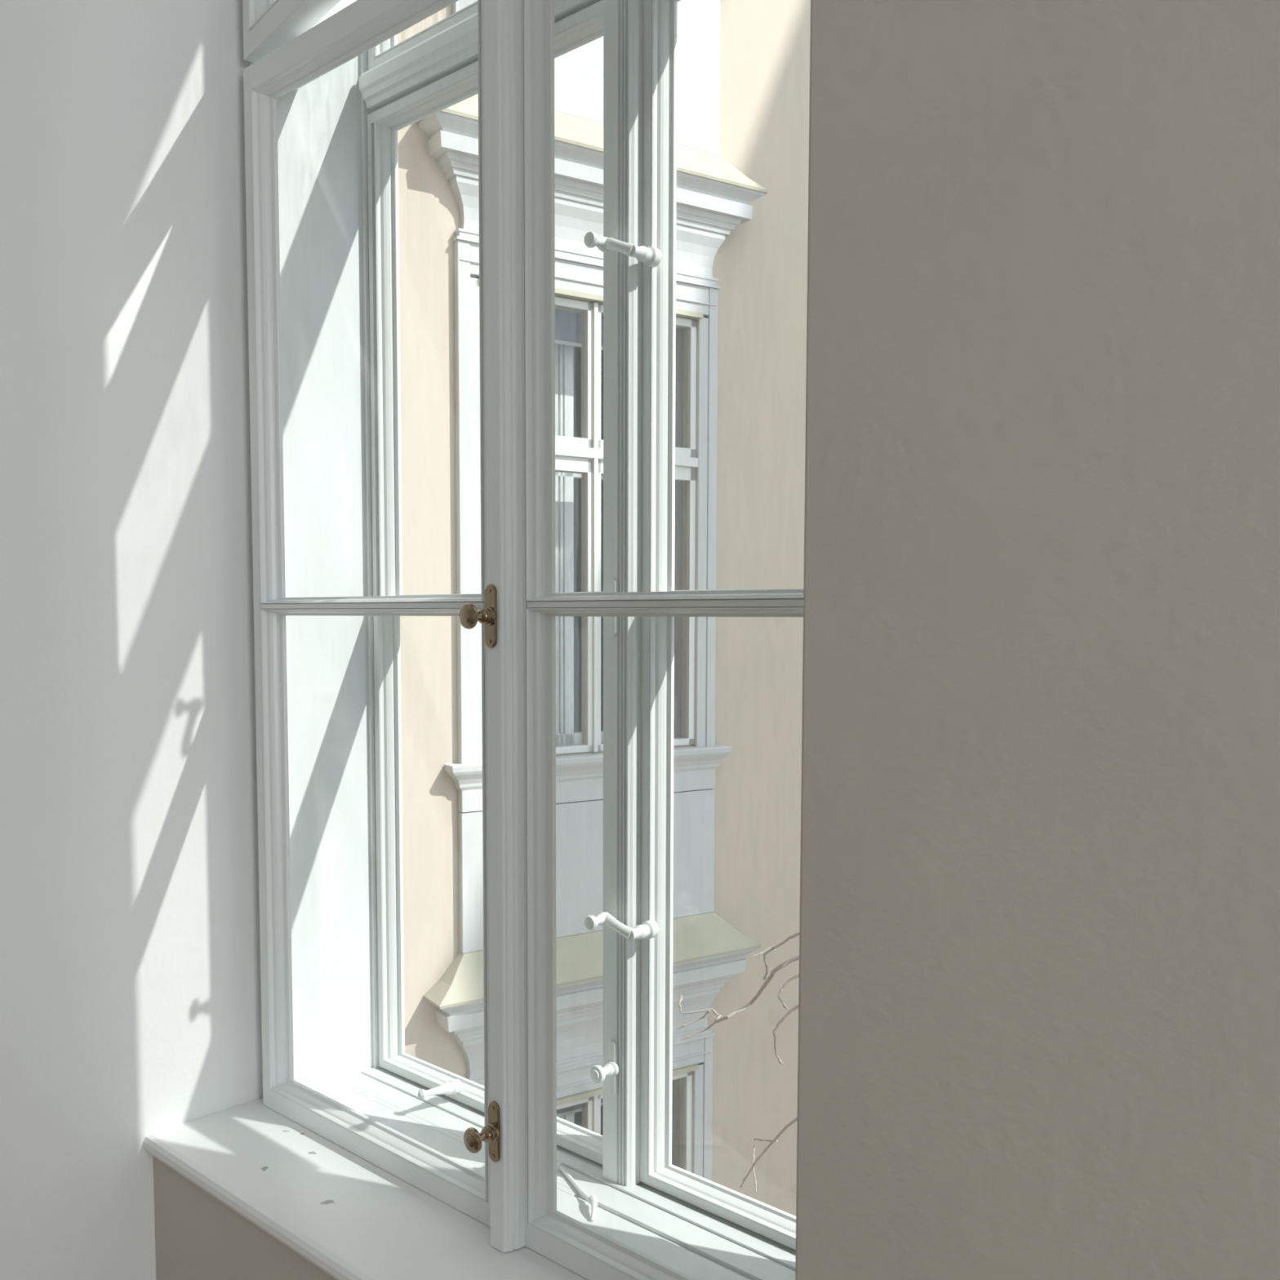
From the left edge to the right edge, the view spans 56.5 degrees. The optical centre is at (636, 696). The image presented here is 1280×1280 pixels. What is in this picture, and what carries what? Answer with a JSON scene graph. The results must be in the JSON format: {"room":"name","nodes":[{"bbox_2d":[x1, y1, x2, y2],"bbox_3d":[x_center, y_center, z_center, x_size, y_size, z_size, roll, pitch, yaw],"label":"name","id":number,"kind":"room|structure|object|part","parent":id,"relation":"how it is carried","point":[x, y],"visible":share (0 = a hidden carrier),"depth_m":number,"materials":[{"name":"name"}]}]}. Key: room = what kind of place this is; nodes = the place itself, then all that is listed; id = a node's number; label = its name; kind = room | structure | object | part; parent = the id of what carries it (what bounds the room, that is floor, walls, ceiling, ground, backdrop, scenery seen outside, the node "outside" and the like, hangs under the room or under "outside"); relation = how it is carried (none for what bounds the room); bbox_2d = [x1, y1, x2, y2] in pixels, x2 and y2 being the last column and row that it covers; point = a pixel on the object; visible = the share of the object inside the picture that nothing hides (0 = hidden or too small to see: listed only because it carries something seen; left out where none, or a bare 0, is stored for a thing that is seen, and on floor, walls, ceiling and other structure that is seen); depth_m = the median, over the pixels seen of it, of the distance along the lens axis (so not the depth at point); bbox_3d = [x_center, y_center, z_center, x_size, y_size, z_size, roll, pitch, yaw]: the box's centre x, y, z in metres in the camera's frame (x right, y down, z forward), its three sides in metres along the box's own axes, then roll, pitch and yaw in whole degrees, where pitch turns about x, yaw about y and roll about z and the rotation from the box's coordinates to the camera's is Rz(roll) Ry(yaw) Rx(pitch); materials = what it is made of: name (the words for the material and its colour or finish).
{"room":"stairwell","nodes":[
{"label":"stairwell","id":0,"kind":"room"},
{"bbox_2d":[0,0,262,1279],"bbox_3d":[-2.445,-0.453,0.523,0.450,4.120,5.275,4,5,43],"label":"wall","id":1,"kind":"structure","parent":0,"point":[131,982],"depth_m":1.94,"materials":[{"name":"paint"}]},
{"bbox_2d":[152,0,1279,1279],"bbox_3d":[1.540,-0.412,0.078,6.000,4.120,0.509,4,5,43],"label":"wall","id":2,"kind":"structure","parent":0,"point":[1038,992],"depth_m":0.90,"materials":[{"name":"paint"}]},
{"bbox_2d":[143,0,795,1279],"bbox_3d":[-0.167,-0.672,1.654,1.335,2.945,0.517,4,5,43],"label":"window","id":3,"kind":"structure","parent":2,"relation":"in","point":[348,1216],"depth_m":2.14,"materials":[{"name":"white paint"}]},
{"bbox_2d":[242,0,340,62],"bbox_3d":[-0.439,-1.576,1.734,0.047,1.032,0.669,-3,5,-38],"label":"fanlight","id":4,"kind":"object","parent":3,"relation":"attached to","point":[268,25],"visible":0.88,"depth_m":1.93,"materials":[{"name":"white paint"}]},
{"bbox_3d":[-0.274,0.787,1.642,1.335,0.035,0.214,4,5,43],"label":"sill","id":5,"kind":"part","parent":3,"relation":"part of","materials":[{"name":"paint"}]},
{"bbox_2d":[243,0,490,1226],"bbox_3d":[-0.408,-0.150,1.867,0.674,1.802,0.046,4,5,43],"label":"casement","id":6,"kind":"object","parent":3,"relation":"attached to","point":[362,24],"visible":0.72,"depth_m":2.02,"materials":[{"name":"white paint"}]},
{"bbox_2d":[367,0,477,70],"bbox_3d":[-0.237,-1.619,1.947,0.657,0.975,0.046,4,5,43],"label":"fanlight","id":7,"kind":"object","parent":3,"relation":"attached to","point":[389,48],"visible":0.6,"depth_m":2.10,"materials":[{"name":"white paint"}]},
{"bbox_2d":[367,0,643,1186],"bbox_3d":[-0.254,-0.158,2.008,0.690,1.794,0.148,4,5,43],"label":"casement","id":8,"kind":"object","parent":3,"relation":"attached to","point":[620,22],"visible":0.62,"depth_m":1.83,"materials":[{"name":"white paint"}]},
{"bbox_3d":[-0.352,0.702,2.115,0.025,0.031,0.088,4,5,43],"label":"pull knob","id":9,"kind":"part","parent":8,"relation":"part of","materials":[{"name":"white paint"}]},
{"bbox_3d":[-0.050,0.572,1.815,0.028,0.028,0.042,4,5,43],"label":"turn knob","id":10,"kind":"part","parent":8,"relation":"part of","materials":[{"name":"white paint"}]},
{"bbox_3d":[-0.036,0.571,1.832,0.016,0.088,0.006,4,5,43],"label":"lock plate","id":11,"kind":"part","parent":8,"relation":"part of","materials":[{"name":"white paint"}]},
{"bbox_3d":[-0.035,-0.133,1.784,0.016,0.088,0.006,4,5,43],"label":"lock plate","id":12,"kind":"part","parent":8,"relation":"part of","materials":[{"name":"white paint"}]},
{"bbox_2d":[556,1161,597,1221],"bbox_3d":[-0.089,0.748,1.819,0.022,0.020,0.186,-1,4,-21],"label":"hook","id":13,"kind":"object","parent":3,"relation":"on","point":[592,1199],"visible":0.95,"depth_m":1.80,"materials":[{"name":"white paint"}]},
{"bbox_3d":[-0.123,0.747,1.898,0.016,0.011,0.016,4,5,43],"label":"eye plate","id":14,"kind":"part","parent":13,"relation":"part of","materials":[{"name":"white paint"}]},
{"bbox_3d":[-0.093,0.748,1.831,0.009,0.017,0.152,-1,4,-23],"label":"rod","id":15,"kind":"part","parent":13,"relation":"part of","materials":[{"name":"white paint"}]},
{"bbox_2d":[458,0,803,1279],"bbox_3d":[0.024,-0.118,1.413,0.604,1.802,0.126,4,5,43],"label":"casement","id":16,"kind":"object","parent":3,"relation":"attached to","point":[522,606],"visible":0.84,"depth_m":1.59,"materials":[{"name":"white paint"}]},
{"bbox_3d":[-0.212,-0.107,1.579,0.034,0.034,0.046,4,5,43],"label":"turn knob","id":17,"kind":"part","parent":16,"relation":"part of","materials":[{"name":"gold metal"}]},
{"bbox_3d":[-0.213,0.602,1.626,0.034,0.034,0.046,4,5,43],"label":"turn knob","id":18,"kind":"part","parent":16,"relation":"part of","materials":[{"name":"gold metal"}]},
{"bbox_3d":[-0.196,-0.108,1.595,0.023,0.086,0.005,4,5,43],"label":"lock plate","id":19,"kind":"part","parent":16,"relation":"part of","materials":[{"name":"gold metal"}]},
{"bbox_3d":[-0.198,0.601,1.643,0.023,0.086,0.005,4,5,43],"label":"lock plate","id":20,"kind":"part","parent":16,"relation":"part of","materials":[{"name":"gold metal"}]},
{"bbox_3d":[0.057,-0.120,1.438,0.590,1.802,0.046,4,5,43],"label":"casement frame","id":21,"kind":"part","parent":16,"relation":"part of","materials":[{"name":"white paint"}]},
{"bbox_2d":[583,0,803,1249],"bbox_3d":[0.190,-0.130,1.600,0.601,1.792,0.145,4,5,43],"label":"casement","id":22,"kind":"object","parent":3,"relation":"attached to","point":[657,253],"visible":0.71,"depth_m":1.77,"materials":[{"name":"white paint"}]},
{"bbox_3d":[-0.022,0.346,1.786,0.111,0.039,0.052,1,4,5],"label":"lever handle","id":23,"kind":"part","parent":22,"relation":"part of","materials":[{"name":"white paint"}]},
{"bbox_3d":[-0.020,-0.647,1.719,0.111,0.045,0.052,1,4,5],"label":"lever handle","id":24,"kind":"part","parent":22,"relation":"part of","materials":[{"name":"white paint"}]},
{"label":"outside","id":25,"kind":"structure","parent":0,"visible":0},
{"bbox_3d":[9.970,8.459,3.918,30.000,0.100,15.725,4,5,43],"label":"ground","id":26,"kind":"structure","parent":25,"visible":0},
{"bbox_2d":[397,0,810,1216],"bbox_3d":[3.053,-1.272,9.686,15.450,18.500,2.155,-2,5,-33],"label":"neighbouring house","id":27,"kind":"structure","parent":26,"relation":"on","point":[743,66],"depth_m":6.82,"materials":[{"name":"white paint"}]},
{"bbox_3d":[-0.444,3.429,7.110,1.365,2.432,0.060,-2,5,-33],"label":"frame","id":28,"kind":"part","parent":27,"relation":"part of","materials":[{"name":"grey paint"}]},
{"bbox_2d":[555,311,603,346],"bbox_3d":[-0.344,-2.043,6.607,1.285,0.160,0.007,-2,5,-33],"label":"roller blind","id":29,"kind":"object","parent":27,"relation":"hanging from","point":[567,325],"depth_m":6.58,"materials":[{"name":"grey fabric"}]},
{"bbox_3d":[-0.433,-0.931,6.814,1.365,2.432,0.060,-2,5,-33],"label":"frame","id":30,"kind":"part","parent":27,"relation":"part of","materials":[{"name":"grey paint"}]},
{"bbox_3d":[-0.176,-2.723,6.323,2.030,0.236,0.213,-2,5,-33],"label":"cornice","id":31,"kind":"part","parent":27,"relation":"part of","materials":[{"name":"white paint"}]},
{"bbox_3d":[-0.187,1.637,6.619,2.030,0.236,0.213,-2,5,-33],"label":"cornice","id":32,"kind":"part","parent":27,"relation":"part of","materials":[{"name":"white paint"}]},
{"bbox_2d":[676,932,799,1191],"bbox_3d":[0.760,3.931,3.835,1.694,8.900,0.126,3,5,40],"label":"bare tree","id":33,"kind":"object","parent":26,"relation":"on","point":[766,951],"visible":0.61,"depth_m":3.92,"materials":[{"name":"brown plant"}]}
]}

